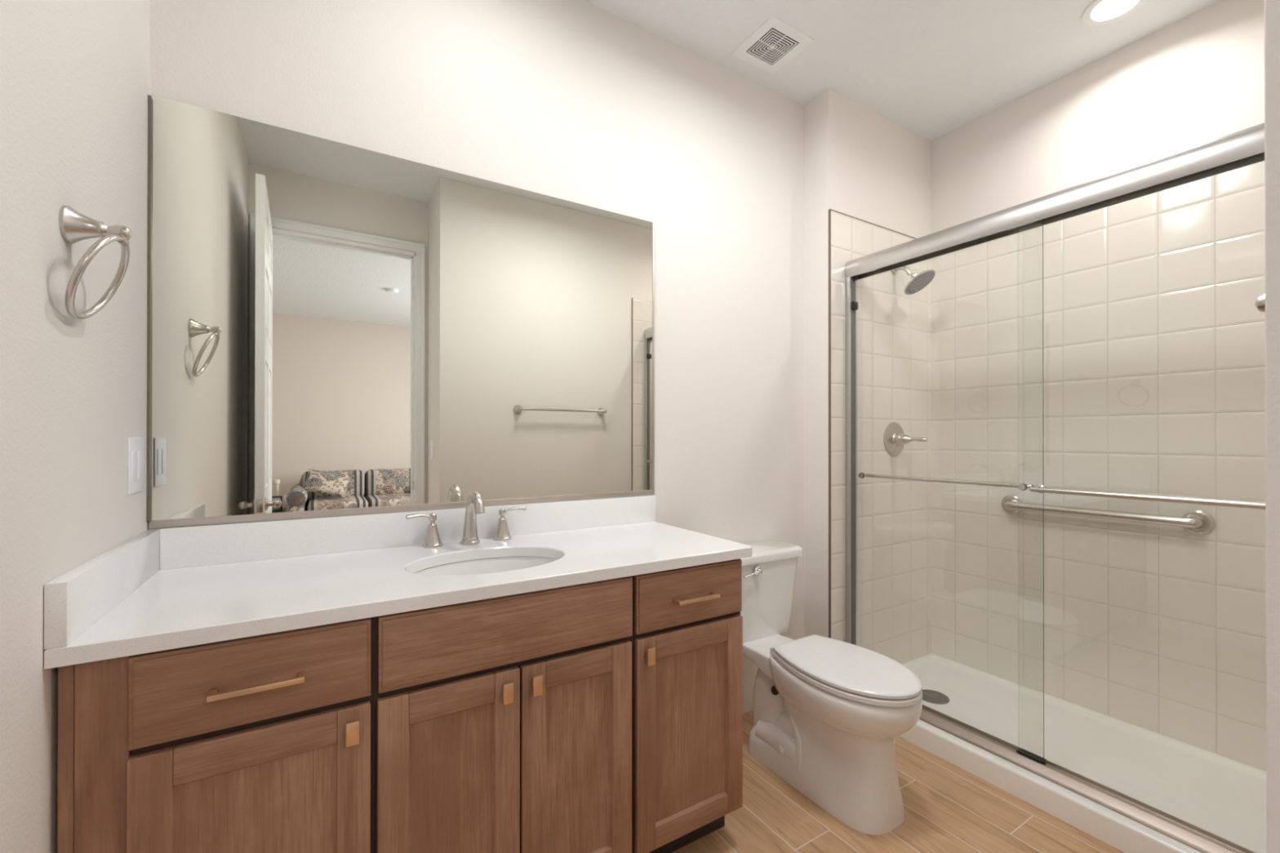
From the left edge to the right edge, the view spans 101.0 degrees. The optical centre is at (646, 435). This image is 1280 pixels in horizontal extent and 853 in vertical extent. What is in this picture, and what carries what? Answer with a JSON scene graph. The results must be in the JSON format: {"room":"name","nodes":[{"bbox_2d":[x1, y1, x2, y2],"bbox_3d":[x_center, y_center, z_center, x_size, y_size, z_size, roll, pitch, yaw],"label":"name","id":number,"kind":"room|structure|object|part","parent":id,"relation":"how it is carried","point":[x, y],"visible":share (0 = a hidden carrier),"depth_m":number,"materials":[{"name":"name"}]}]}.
{"room":"bathroom","nodes":[
{"label":"bathroom","id":0,"kind":"room"},
{"bbox_2d":[0,0,150,852],"bbox_3d":[-0.740,-0.190,0.389,0.120,2.831,2.336,0,0,-32],"label":"wall","id":1,"kind":"structure","parent":0,"point":[74,74],"depth_m":0.85,"materials":[{"name":"white paint"}]},
{"bbox_2d":[58,204,132,319],"bbox_3d":[-0.942,-0.292,0.907,0.080,0.188,0.161,0,0,-32],"label":"towel ring","id":2,"kind":"object","parent":1,"relation":"attached to","point":[75,227],"visible":1,"depth_m":0.89,"materials":[{"name":"silver metal"}]},
{"bbox_3d":[-0.943,-0.356,0.908,0.080,0.061,0.061,0,0,-32],"label":"post","id":3,"kind":"part","parent":2,"relation":"part of","materials":[{"name":"silver metal"}]},
{"bbox_2d":[127,437,143,494],"bbox_3d":[-1.179,0.068,1.217,0.006,0.127,0.112,0,0,-32],"label":"light switch","id":4,"kind":"object","parent":1,"relation":"attached to","point":[135,445],"visible":1,"depth_m":1.20,"materials":[{"name":"white plastic"}]},
{"bbox_2d":[149,0,804,713],"bbox_3d":[-0.264,-0.185,1.986,2.370,2.831,0.120,0,0,-32],"label":"wall","id":5,"kind":"structure","parent":0,"point":[576,101],"depth_m":2.05,"materials":[{"name":"white paint"}]},
{"bbox_2d":[146,94,654,528],"bbox_3d":[-0.603,-0.308,1.696,1.487,1.079,0.016,0,0,-32],"label":"wall mirror","id":6,"kind":"object","parent":5,"relation":"attached to","point":[334,328],"visible":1,"depth_m":1.57,"materials":[{"name":"silver glass"}]},
{"bbox_2d":[804,88,930,637],"bbox_3d":[1.116,-0.182,2.753,0.823,2.831,0.268,0,0,-32],"label":"wall","id":7,"kind":"structure","parent":0,"point":[860,163],"depth_m":2.51,"materials":[{"name":"white paint"}]},
{"bbox_2d":[828,208,915,638],"bbox_3d":[1.187,0.096,2.636,0.824,2.274,0.010,0,0,-32],"label":"trim","id":8,"kind":"structure","parent":7,"relation":"attached to","point":[829,210],"depth_m":2.42,"materials":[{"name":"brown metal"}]},
{"bbox_2d":[831,210,931,663],"bbox_3d":[1.189,0.073,2.636,0.819,2.220,0.006,0,0,-32],"label":"tiled wall","id":9,"kind":"structure","parent":7,"relation":"attached to","point":[894,326],"depth_m":2.62,"materials":[{"name":"beige tile"}]},
{"bbox_2d":[883,422,927,456],"bbox_3d":[1.293,0.017,2.602,0.172,0.172,0.162,0,0,-32],"label":"shower valve","id":10,"kind":"object","parent":9,"relation":"attached to","point":[895,439],"visible":1,"depth_m":2.64,"materials":[{"name":"silver metal"}]},
{"bbox_3d":[1.297,0.017,2.596,0.060,0.060,0.148,0,0,-32],"label":"lever","id":11,"kind":"part","parent":10,"relation":"part of","materials":[{"name":"silver metal"}]},
{"bbox_2d":[890,266,935,294],"bbox_3d":[1.317,-0.785,2.601,0.159,0.166,0.192,0,0,-32],"label":"shower","id":12,"kind":"object","parent":9,"relation":"attached to","point":[917,282],"visible":0.91,"depth_m":2.58,"materials":[{"name":"silver metal"}]},
{"bbox_3d":[1.276,-0.832,2.637,0.054,0.073,0.089,0,0,-32],"label":"arm","id":13,"kind":"part","parent":12,"relation":"part of","materials":[{"name":"silver metal"}]},
{"bbox_2d":[671,710,1124,852],"bbox_3d":[0.659,1.279,1.251,3.413,0.100,2.336,0,0,-32],"label":"floor","id":14,"kind":"structure","parent":0,"point":[948,808],"depth_m":1.67,"materials":[{"name":"brown wood"}]},
{"bbox_2d":[57,617,373,852],"bbox_3d":[-0.882,0.795,1.172,0.449,0.866,0.603,0,0,-32],"label":"base cabinet","id":15,"kind":"object","parent":14,"relation":"on","point":[264,743],"visible":0.94,"depth_m":0.94,"materials":[{"name":"brown wood"}]},
{"bbox_3d":[-0.712,0.823,0.972,0.358,0.570,0.020,0,0,-32],"label":"door","id":16,"kind":"part","parent":15,"relation":"part of","materials":[{"name":"brown wood"}]},
{"bbox_3d":[-0.712,0.446,0.973,0.358,0.154,0.020,0,0,-32],"label":"drawer","id":17,"kind":"part","parent":15,"relation":"part of","materials":[{"name":"brown wood"}]},
{"bbox_3d":[-0.700,0.450,0.950,0.140,0.010,0.032,0,0,-32],"label":"bar pull","id":18,"kind":"part","parent":15,"relation":"part of","materials":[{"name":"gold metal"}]},
{"bbox_3d":[-0.576,0.578,1.031,0.023,0.045,0.024,0,0,-32],"label":"knob","id":19,"kind":"part","parent":15,"relation":"part of","materials":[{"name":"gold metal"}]},
{"bbox_2d":[373,576,632,852],"bbox_3d":[-0.434,0.796,1.454,0.610,0.866,0.595,0,0,-32],"label":"base cabinet","id":20,"kind":"object","parent":14,"relation":"on","point":[503,724],"visible":0.94,"depth_m":1.20,"materials":[{"name":"brown wood"}]},
{"bbox_2d":[44,494,751,669],"bbox_3d":[-0.455,0.297,1.453,1.484,0.132,0.583,0,0,-32],"label":"countertop","id":21,"kind":"structure","parent":20,"relation":"on","point":[157,589],"depth_m":1.28,"materials":[{"name":"white stone"}]},
{"bbox_2d":[405,491,526,547],"bbox_3d":[-0.528,0.250,1.603,0.365,0.166,0.178,0,0,-32],"label":"faucet","id":22,"kind":"object","parent":21,"relation":"on","point":[474,504],"visible":1,"depth_m":1.61,"materials":[{"name":"silver metal"}]},
{"bbox_3d":[-0.677,0.242,1.573,0.078,0.020,0.020,0,0,-41],"label":"lever","id":23,"kind":"part","parent":22,"relation":"part of","materials":[{"name":"silver metal"}]},
{"bbox_3d":[-0.650,0.283,1.598,0.057,0.099,0.057,0,0,-32],"label":"handle","id":24,"kind":"part","parent":22,"relation":"part of","materials":[{"name":"silver metal"}]},
{"bbox_3d":[-0.523,0.250,1.595,0.057,0.166,0.159,0,0,-32],"label":"spout","id":25,"kind":"part","parent":22,"relation":"part of","materials":[{"name":"silver metal"}]},
{"bbox_3d":[-0.469,0.284,1.710,0.057,0.099,0.057,0,0,-32],"label":"handle","id":26,"kind":"part","parent":22,"relation":"part of","materials":[{"name":"silver metal"}]},
{"bbox_3d":[-0.434,0.242,1.723,0.078,0.020,0.020,0,0,-22],"label":"lever","id":27,"kind":"part","parent":22,"relation":"part of","materials":[{"name":"silver metal"}]},
{"bbox_2d":[413,555,558,575],"bbox_3d":[-0.426,0.439,1.423,0.441,0.150,0.318,0,0,-32],"label":"sink basin","id":28,"kind":"object","parent":21,"relation":"in","point":[491,565],"visible":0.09,"depth_m":1.56,"materials":[{"name":"white ceramic"}]},
{"bbox_3d":[-0.424,0.823,1.150,0.294,0.570,0.020,0,0,-32],"label":"door","id":29,"kind":"part","parent":20,"relation":"part of","materials":[{"name":"brown wood"}]},
{"bbox_3d":[-0.316,0.578,1.191,0.023,0.045,0.024,0,0,-32],"label":"knob","id":30,"kind":"part","parent":20,"relation":"part of","materials":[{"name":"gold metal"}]},
{"bbox_3d":[-0.258,0.579,1.228,0.023,0.045,0.024,0,0,-32],"label":"knob","id":31,"kind":"part","parent":20,"relation":"part of","materials":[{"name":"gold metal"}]},
{"bbox_3d":[-0.169,0.824,1.308,0.294,0.570,0.020,0,0,-32],"label":"door","id":32,"kind":"part","parent":20,"relation":"part of","materials":[{"name":"brown wood"}]},
{"bbox_2d":[631,558,742,852],"bbox_3d":[-0.009,0.797,1.712,0.382,0.866,0.603,0,0,-32],"label":"base cabinet","id":33,"kind":"object","parent":14,"relation":"on","point":[687,636],"visible":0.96,"depth_m":1.48,"materials":[{"name":"brown wood"}]},
{"bbox_3d":[0.006,0.579,1.391,0.023,0.045,0.024,0,0,-32],"label":"knob","id":34,"kind":"part","parent":33,"relation":"part of","materials":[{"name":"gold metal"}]},
{"bbox_3d":[0.126,0.448,1.491,0.366,0.154,0.020,0,0,-32],"label":"drawer","id":35,"kind":"part","parent":33,"relation":"part of","materials":[{"name":"brown wood"}]},
{"bbox_3d":[0.139,0.452,1.469,0.140,0.010,0.032,0,0,-32],"label":"bar pull","id":36,"kind":"part","parent":33,"relation":"part of","materials":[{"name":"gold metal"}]},
{"bbox_2d":[740,541,922,835],"bbox_3d":[0.611,0.854,1.955,0.470,0.755,0.826,0,0,-32],"label":"toilet","id":37,"kind":"object","parent":14,"relation":"on","point":[828,713],"visible":0.95,"depth_m":1.77,"materials":[{"name":"white ceramic"}]},
{"bbox_3d":[0.421,0.541,2.091,0.103,0.035,0.026,0,0,-32],"label":"flush lever","id":38,"kind":"part","parent":37,"relation":"part of","materials":[{"name":"silver metal"}]},
{"bbox_3d":[0.443,0.676,2.227,0.426,0.320,0.167,0,0,-32],"label":"tank","id":39,"kind":"part","parent":37,"relation":"part of","materials":[{"name":"white ceramic"}]},
{"bbox_3d":[0.444,0.496,2.227,0.470,0.038,0.188,0,0,-32],"label":"tank lid","id":40,"kind":"part","parent":37,"relation":"part of","materials":[{"name":"white ceramic"}]},
{"bbox_3d":[0.685,0.781,1.801,0.334,0.018,0.484,0,0,-32],"label":"seat lid","id":41,"kind":"part","parent":37,"relation":"part of","materials":[{"name":"white plastic"}]},
{"bbox_3d":[0.685,0.804,1.801,0.336,0.020,0.486,0,0,-32],"label":"seat","id":42,"kind":"part","parent":37,"relation":"part of","materials":[{"name":"white plastic"}]},
{"bbox_2d":[898,653,1266,852],"bbox_3d":[1.598,1.189,1.994,0.781,0.086,1.510,0,0,-32],"label":"shower pan","id":43,"kind":"object","parent":14,"relation":"on","point":[1225,797],"visible":0.7,"depth_m":1.91,"materials":[{"name":"white plastic"}]},
{"bbox_2d":[844,122,1265,852],"bbox_3d":[1.353,0.159,1.845,0.125,1.970,1.509,0,0,-32],"label":"shower door","id":44,"kind":"structure","parent":43,"relation":"on","point":[1246,147],"depth_m":1.77,"materials":[{"name":"grey glass"}]},
{"bbox_3d":[1.180,0.180,2.159,0.006,1.886,0.760,0,0,-32],"label":"glass panel","id":45,"kind":"part","parent":44,"relation":"part of","materials":[{"name":"clear glass"}]},
{"bbox_3d":[1.356,-0.783,1.849,0.078,0.085,1.509,0,0,-32],"label":"header rail","id":46,"kind":"part","parent":44,"relation":"part of","materials":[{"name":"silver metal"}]},
{"bbox_2d":[582,0,1221,141],"bbox_3d":[0.661,-1.652,1.260,3.413,0.100,2.336,0,0,-32],"label":"ceiling","id":47,"kind":"structure","parent":0,"point":[931,68],"depth_m":2.14,"materials":[{"name":"white paint"}]},
{"bbox_2d":[732,14,813,74],"bbox_3d":[0.514,-1.596,2.162,0.232,0.008,0.232,0,0,-32],"label":"ceiling vent","id":48,"kind":"object","parent":47,"relation":"in","point":[775,42],"visible":1,"depth_m":2.15,"materials":[{"name":"white paint"}]},
{"bbox_2d":[1081,0,1146,26],"bbox_3d":[1.737,-1.595,1.955,0.194,0.009,0.194,0,0,-32],"label":"recessed light","id":49,"kind":"object","parent":47,"relation":"in","point":[1099,12],"visible":1,"depth_m":1.98,"materials":[{"name":"white paint"}]},
{"bbox_2d":[930,0,1264,233],"bbox_3d":[2.061,-0.183,2.121,0.120,2.831,2.336,0,0,-32],"label":"wall","id":50,"kind":"structure","parent":0,"point":[1197,79],"depth_m":2.20,"materials":[{"name":"white paint"}]},
{"bbox_2d":[930,160,1266,771],"bbox_3d":[1.936,0.072,2.202,0.006,2.220,1.518,0,0,-32],"label":"tiled wall","id":51,"kind":"structure","parent":50,"relation":"attached to","point":[1154,329],"depth_m":2.17,"materials":[{"name":"beige tile"}]},
{"bbox_2d":[1001,494,1214,533],"bbox_3d":[1.874,0.325,2.227,0.071,0.088,0.715,0,0,-32],"label":"grab bar","id":52,"kind":"object","parent":51,"relation":"attached to","point":[1196,522],"visible":1,"depth_m":2.11,"materials":[{"name":"silver metal"}]},
{"bbox_2d":[1264,0,1279,852],"bbox_3d":[1.550,-0.188,0.752,2.188,2.831,0.543,0,0,-32],"label":"wall","id":53,"kind":"structure","parent":0,"point":[1272,7],"depth_m":0.40,"materials":[{"name":"white paint"}]},
{"bbox_2d":[1255,293,1265,311],"bbox_3d":[1.132,-0.183,0.862,0.670,0.056,0.083,0,0,-32],"label":"towel bar","id":54,"kind":"object","parent":53,"relation":"attached to","point":[1260,301],"visible":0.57,"depth_m":0.72,"materials":[{"name":"silver metal"}]}
]}

